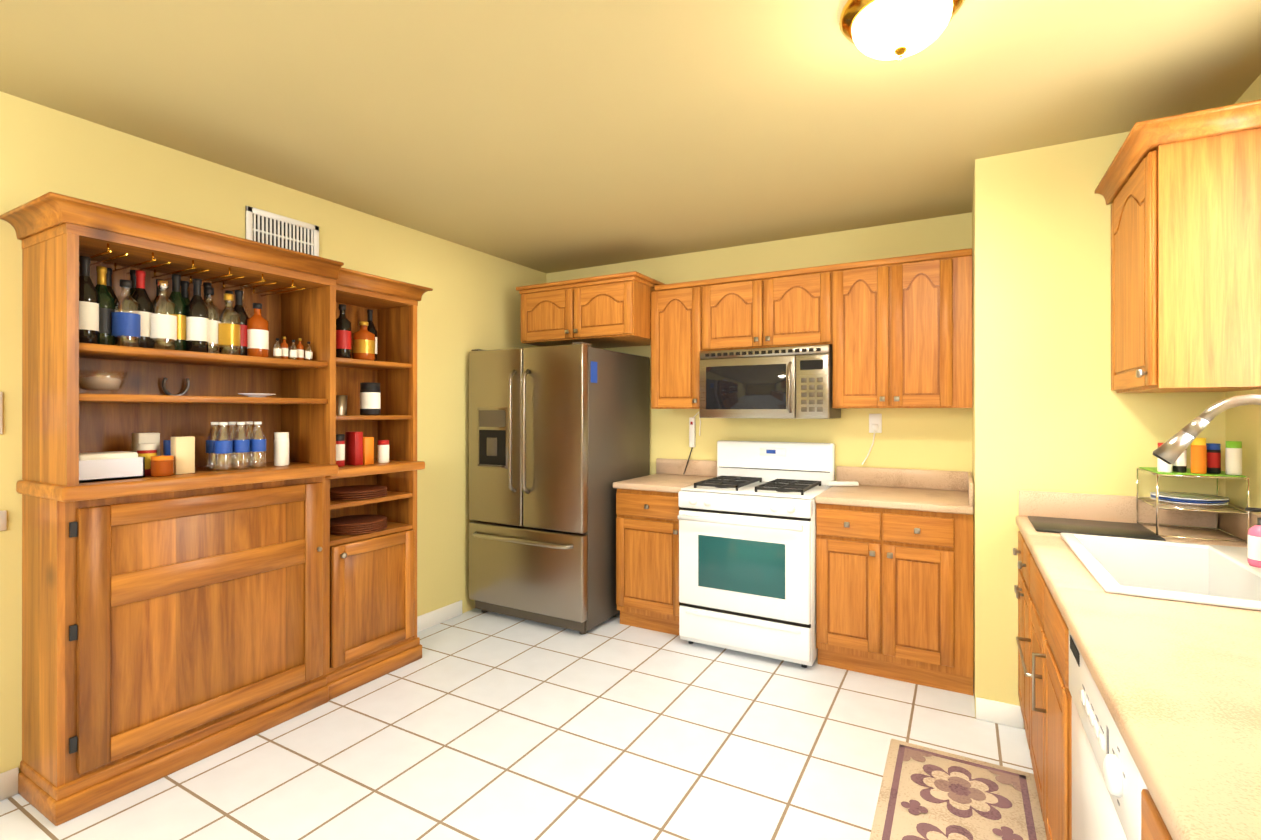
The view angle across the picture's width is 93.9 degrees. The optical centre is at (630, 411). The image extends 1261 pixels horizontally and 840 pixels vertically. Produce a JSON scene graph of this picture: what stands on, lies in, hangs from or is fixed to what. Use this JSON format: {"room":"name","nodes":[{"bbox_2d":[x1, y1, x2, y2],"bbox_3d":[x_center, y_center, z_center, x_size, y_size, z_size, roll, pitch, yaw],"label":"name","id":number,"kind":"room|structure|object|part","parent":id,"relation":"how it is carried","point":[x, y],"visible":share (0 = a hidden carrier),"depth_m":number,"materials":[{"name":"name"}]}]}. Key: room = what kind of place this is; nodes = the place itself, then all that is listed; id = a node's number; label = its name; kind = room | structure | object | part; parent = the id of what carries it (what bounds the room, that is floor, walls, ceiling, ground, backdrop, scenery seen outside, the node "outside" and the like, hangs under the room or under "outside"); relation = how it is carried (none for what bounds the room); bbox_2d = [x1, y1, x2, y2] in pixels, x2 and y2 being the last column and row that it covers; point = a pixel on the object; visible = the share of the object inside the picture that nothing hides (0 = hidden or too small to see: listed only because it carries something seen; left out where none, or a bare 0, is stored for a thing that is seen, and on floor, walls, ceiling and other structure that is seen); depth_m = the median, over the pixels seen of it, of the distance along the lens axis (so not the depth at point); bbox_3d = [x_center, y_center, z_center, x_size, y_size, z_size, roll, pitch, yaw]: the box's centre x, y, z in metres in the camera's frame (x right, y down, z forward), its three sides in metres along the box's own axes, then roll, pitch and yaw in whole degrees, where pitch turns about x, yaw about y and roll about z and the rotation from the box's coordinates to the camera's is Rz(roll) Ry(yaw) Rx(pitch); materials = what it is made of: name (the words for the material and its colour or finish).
{"room":"kitchen","nodes":[
{"label":"kitchen","id":0,"kind":"room"},
{"bbox_2d":[0,91,545,772],"bbox_3d":[-2.280,0.120,2.079,0.100,2.500,6.520,0,0,29],"label":"wall","id":1,"kind":"structure","parent":0,"point":[470,301],"depth_m":2.84,"materials":[{"name":"yellow paint"}]},
{"bbox_2d":[0,392,2,433],"bbox_3d":[-2.237,0.005,2.038,0.012,0.150,0.090,0,0,29],"label":"switch plate","id":2,"kind":"object","parent":1,"relation":"attached to","point":[1,412],"visible":1,"depth_m":2.07,"materials":[{"name":"white plastic"}]},
{"bbox_2d":[0,510,6,530],"bbox_3d":[-2.242,0.385,2.034,0.006,0.070,0.120,0,0,29],"label":"outlet","id":3,"kind":"object","parent":1,"relation":"attached to","point":[3,520],"visible":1,"depth_m":2.08,"materials":[{"name":"white plastic"}]},
{"bbox_2d":[0,767,18,800],"bbox_3d":[-2.982,1.321,0.701,0.021,0.095,3.228,0,0,29],"label":"baseboard","id":4,"kind":"structure","parent":1,"relation":"attached to","point":[8,779],"depth_m":2.09,"materials":[{"name":"white wood"}]},
{"bbox_2d":[245,206,318,256],"bbox_3d":[-1.730,-0.870,2.940,0.012,0.210,0.360,0,0,29],"label":"air vent","id":5,"kind":"object","parent":1,"relation":"in","point":[269,228],"visible":0.62,"depth_m":2.93,"materials":[{"name":"white metal"}]},
{"bbox_2d":[417,600,461,631],"bbox_3d":[-1.293,1.324,3.714,0.012,0.095,0.620,0,0,29],"label":"baseboard","id":6,"kind":"structure","parent":1,"relation":"attached to","point":[432,618],"depth_m":3.81,"materials":[{"name":"white wood"}]},
{"bbox_2d":[0,608,1033,839],"bbox_3d":[-0.567,1.399,1.115,4.030,0.060,6.520,0,0,29],"label":"floor","id":7,"kind":"structure","parent":0,"point":[475,724],"depth_m":2.37,"materials":[{"name":"tile"}]},
{"bbox_2d":[0,192,432,825],"bbox_3d":[-1.626,0.325,2.663,0.459,2.090,1.616,0,0,29],"label":"hutch","id":8,"kind":"object","parent":7,"relation":"on","point":[216,486],"visible":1,"depth_m":2.35,"materials":[{"name":"brown wood"}]},
{"bbox_2d":[469,342,649,634],"bbox_3d":[-0.492,0.475,4.115,0.930,1.792,0.948,0,0,29],"label":"fridge","id":9,"kind":"object","parent":7,"relation":"on","point":[559,440],"visible":1,"depth_m":3.73,"materials":[{"name":"silver metal"}]},
{"bbox_2d":[613,486,680,635],"bbox_3d":[0.261,0.931,3.912,0.473,0.880,0.627,0,0,29],"label":"base cabinet","id":10,"kind":"object","parent":7,"relation":"on","point":[647,521],"depth_m":3.65,"materials":[{"name":"brown wood"}]},
{"bbox_2d":[613,474,709,489],"bbox_3d":[0.252,0.470,3.912,0.488,0.038,0.637,0,0,29],"label":"countertop","id":11,"kind":"structure","parent":10,"relation":"on","point":[654,481],"depth_m":3.80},
{"bbox_2d":[678,440,834,667],"bbox_3d":[0.762,0.783,3.531,0.760,1.175,0.766,0,0,29],"label":"range","id":12,"kind":"object","parent":7,"relation":"on","point":[747,547],"visible":0.92,"depth_m":3.28,"materials":[{"name":"white metal"}]},
{"bbox_2d":[815,498,973,695],"bbox_3d":[1.459,0.931,3.238,0.731,0.880,0.627,0,0,29],"label":"base cabinet","id":13,"kind":"object","parent":7,"relation":"on","point":[894,574],"depth_m":2.96,"materials":[{"name":"brown wood"}]},
{"bbox_2d":[815,481,972,513],"bbox_3d":[1.442,0.455,3.243,0.766,0.066,0.637,0,0,29],"label":"countertop","id":14,"kind":"structure","parent":13,"relation":"on","point":[841,491],"depth_m":3.12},
{"bbox_3d":[1.283,0.435,3.559,0.180,0.026,0.040,0,0,1],"label":"power strip on the counter","id":15,"kind":"part","parent":14,"relation":"part of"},
{"bbox_2d":[869,739,1046,839],"bbox_3d":[1.002,1.364,1.793,0.500,0.012,1.240,0,0,29],"label":"rug","id":16,"kind":"object","parent":7,"relation":"on","point":[926,793],"visible":1,"depth_m":2.06,"materials":[{"name":"beige fabric"}]},
{"bbox_2d":[1069,631,1146,839],"bbox_3d":[1.128,0.931,0.942,0.645,0.875,0.634,0,0,29],"label":"dishwasher","id":17,"kind":"object","parent":7,"relation":"on","point":[1108,785],"visible":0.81,"depth_m":1.08,"materials":[{"name":"white plastic"}]},
{"bbox_2d":[1013,394,1260,839],"bbox_3d":[0.744,0.661,0.262,0.701,1.414,4.917,0,0,29],"label":"base cabinet","id":18,"kind":"object","parent":7,"relation":"on","point":[1166,635],"visible":0.96,"depth_m":1.34,"materials":[{"name":"beige stone"}]},
{"bbox_2d":[1028,516,1165,540],"bbox_3d":[1.761,0.444,2.256,0.370,0.009,0.330,0,0,29],"label":"cutting board","id":19,"kind":"object","parent":18,"relation":"on","point":[1090,527],"visible":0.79,"depth_m":2.23,"materials":[{"name":"black plastic"}]},
{"bbox_2d":[1060,533,1260,610],"bbox_3d":[1.577,0.540,1.665,0.500,0.213,0.760,0,0,29],"label":"sink","id":20,"kind":"object","parent":18,"relation":"in","point":[1214,576],"depth_m":1.90,"materials":[{"name":"white ceramic"}]},
{"bbox_2d":[1136,468,1249,544],"bbox_3d":[2.048,0.336,2.160,0.242,0.226,0.282,0,0,29],"label":"rack","id":21,"kind":"object","parent":18,"relation":"on","point":[1217,510],"visible":0.54,"depth_m":2.10,"materials":[{"name":"silver metal"}]},
{"bbox_2d":[1139,438,1245,505],"bbox_3d":[2.049,0.216,2.160,0.226,0.246,0.265,0,0,29],"label":"rack","id":22,"kind":"object","parent":21,"relation":"on","point":[1205,459],"visible":0.73,"depth_m":2.07,"materials":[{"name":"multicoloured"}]},
{"bbox_2d":[1153,394,1260,464],"bbox_3d":[1.547,0.194,1.476,0.328,0.478,0.349,0,0,29],"label":"faucet","id":23,"kind":"object","parent":18,"relation":"on","point":[1169,451],"depth_m":1.57,"materials":[{"name":"silver metal"}]},
{"bbox_2d":[1245,507,1260,567],"bbox_3d":[1.762,0.351,1.641,0.066,0.162,0.060,0,0,29],"label":"soap dispenser","id":24,"kind":"object","parent":18,"relation":"on","point":[1254,545],"visible":1,"depth_m":1.64,"materials":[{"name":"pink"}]},
{"bbox_2d":[0,0,1260,273],"bbox_3d":[-0.567,-1.161,1.117,4.030,0.060,6.520,0,0,29],"label":"ceiling","id":25,"kind":"structure","parent":0,"point":[548,136],"depth_m":2.12,"materials":[{"name":"paint"}]},
{"bbox_2d":[839,0,964,60],"bbox_3d":[0.747,-1.050,1.628,0.320,0.159,0.320,0,0,29],"label":"ceiling light fixture","id":26,"kind":"object","parent":25,"relation":"attached to","point":[900,30],"visible":1,"depth_m":1.58,"materials":[{"name":"white glass"}]},
{"bbox_2d":[546,212,971,480],"bbox_3d":[0.649,0.121,4.115,3.010,2.500,0.100,0,0,29],"label":"wall","id":27,"kind":"structure","parent":0,"point":[926,438],"depth_m":3.70,"materials":[{"name":"yellow paint"}]},
{"bbox_2d":[516,280,611,347],"bbox_3d":[-0.417,-0.676,4.317,0.523,0.375,0.587,0,0,29],"label":"upper cabinet","id":28,"kind":"object","parent":27,"relation":"attached to","point":[550,313],"depth_m":4.07,"materials":[{"name":"brown wood"}]},
{"bbox_2d":[580,272,655,347],"bbox_3d":[-0.073,-0.676,4.123,0.523,0.375,0.587,0,0,29],"label":"upper cabinet","id":29,"kind":"object","parent":27,"relation":"attached to","point":[616,311],"depth_m":3.85,"materials":[{"name":"brown wood"}]},
{"bbox_2d":[648,279,711,408],"bbox_3d":[0.403,-0.431,3.993,0.435,0.825,0.347,0,0,29],"label":"upper cabinet","id":30,"kind":"object","parent":27,"relation":"attached to","point":[681,312],"depth_m":3.84,"materials":[{"name":"brown wood"}]},
{"bbox_2d":[683,412,700,473],"bbox_3d":[0.435,0.221,4.143,0.116,0.444,0.054,0,0,29],"label":"outlet strip","id":31,"kind":"object","parent":27,"relation":"attached to","point":[692,432],"visible":0.9,"depth_m":4.14,"materials":[{"name":"white plastic"}]},
{"bbox_2d":[712,271,775,350],"bbox_3d":[0.740,-0.616,3.804,0.466,0.455,0.347,0,0,29],"label":"upper cabinet","id":32,"kind":"object","parent":27,"relation":"attached to","point":[743,306],"depth_m":3.63,"materials":[{"name":"brown wood"}]},
{"bbox_2d":[700,345,840,418],"bbox_3d":[0.864,-0.170,3.682,0.790,0.422,0.435,0,0,29],"label":"microwave","id":33,"kind":"object","parent":32,"relation":"attached to","point":[793,382],"visible":1,"depth_m":3.51,"materials":[{"name":"silver metal"}]},
{"bbox_2d":[776,265,831,346],"bbox_3d":[1.034,-0.616,3.638,0.465,0.455,0.347,0,0,29],"label":"upper cabinet","id":34,"kind":"object","parent":27,"relation":"attached to","point":[803,295],"depth_m":3.45,"materials":[{"name":"brown wood"}]},
{"bbox_2d":[657,458,968,489],"bbox_3d":[1.059,0.396,3.812,1.992,0.110,0.019,0,0,29],"label":"backsplash","id":35,"kind":"structure","parent":27,"relation":"attached to","point":[866,476],"depth_m":3.55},
{"bbox_2d":[832,256,903,408],"bbox_3d":[1.371,-0.432,3.449,0.434,0.825,0.347,0,0,29],"label":"upper cabinet","id":36,"kind":"object","parent":27,"relation":"attached to","point":[894,332],"depth_m":3.28,"materials":[{"name":"brown wood"}]},
{"bbox_2d":[862,414,881,464],"bbox_3d":[1.461,0.168,3.566,0.109,0.310,0.054,0,0,29],"label":"outlet","id":37,"kind":"object","parent":27,"relation":"attached to","point":[875,423],"visible":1,"depth_m":3.57,"materials":[{"name":"white plastic"}]},
{"bbox_2d":[904,248,971,407],"bbox_3d":[1.647,-0.432,3.293,0.455,0.825,0.347,0,0,29],"label":"upper cabinet","id":38,"kind":"object","parent":27,"relation":"attached to","point":[937,285],"depth_m":3.11,"materials":[{"name":"brown wood"}]},
{"bbox_2d":[972,131,1224,727],"bbox_3d":[2.166,0.120,2.803,0.920,2.500,0.900,0,0,29],"label":"wall","id":39,"kind":"structure","parent":0,"point":[1052,411],"depth_m":2.52,"materials":[{"name":"yellow paint"}]},
{"bbox_2d":[969,472,972,505],"bbox_3d":[1.766,0.396,3.056,0.019,0.110,0.608,0,0,29],"label":"backsplash","id":40,"kind":"structure","parent":39,"relation":"attached to","point":[970,473],"depth_m":2.79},
{"bbox_2d":[1225,74,1260,513],"bbox_3d":[0.950,0.118,-0.196,0.100,2.500,5.520,0,0,29],"label":"wall","id":41,"kind":"structure","parent":0,"point":[1243,423],"depth_m":2.06,"materials":[{"name":"yellow paint"}]},
{"bbox_2d":[1095,99,1260,392],"bbox_3d":[1.923,-0.493,2.043,0.392,0.835,0.657,0,0,29],"label":"upper cabinet","id":42,"kind":"object","parent":41,"relation":"attached to","point":[1181,193],"visible":1,"depth_m":1.84,"materials":[{"name":"brown wood"}]}
]}

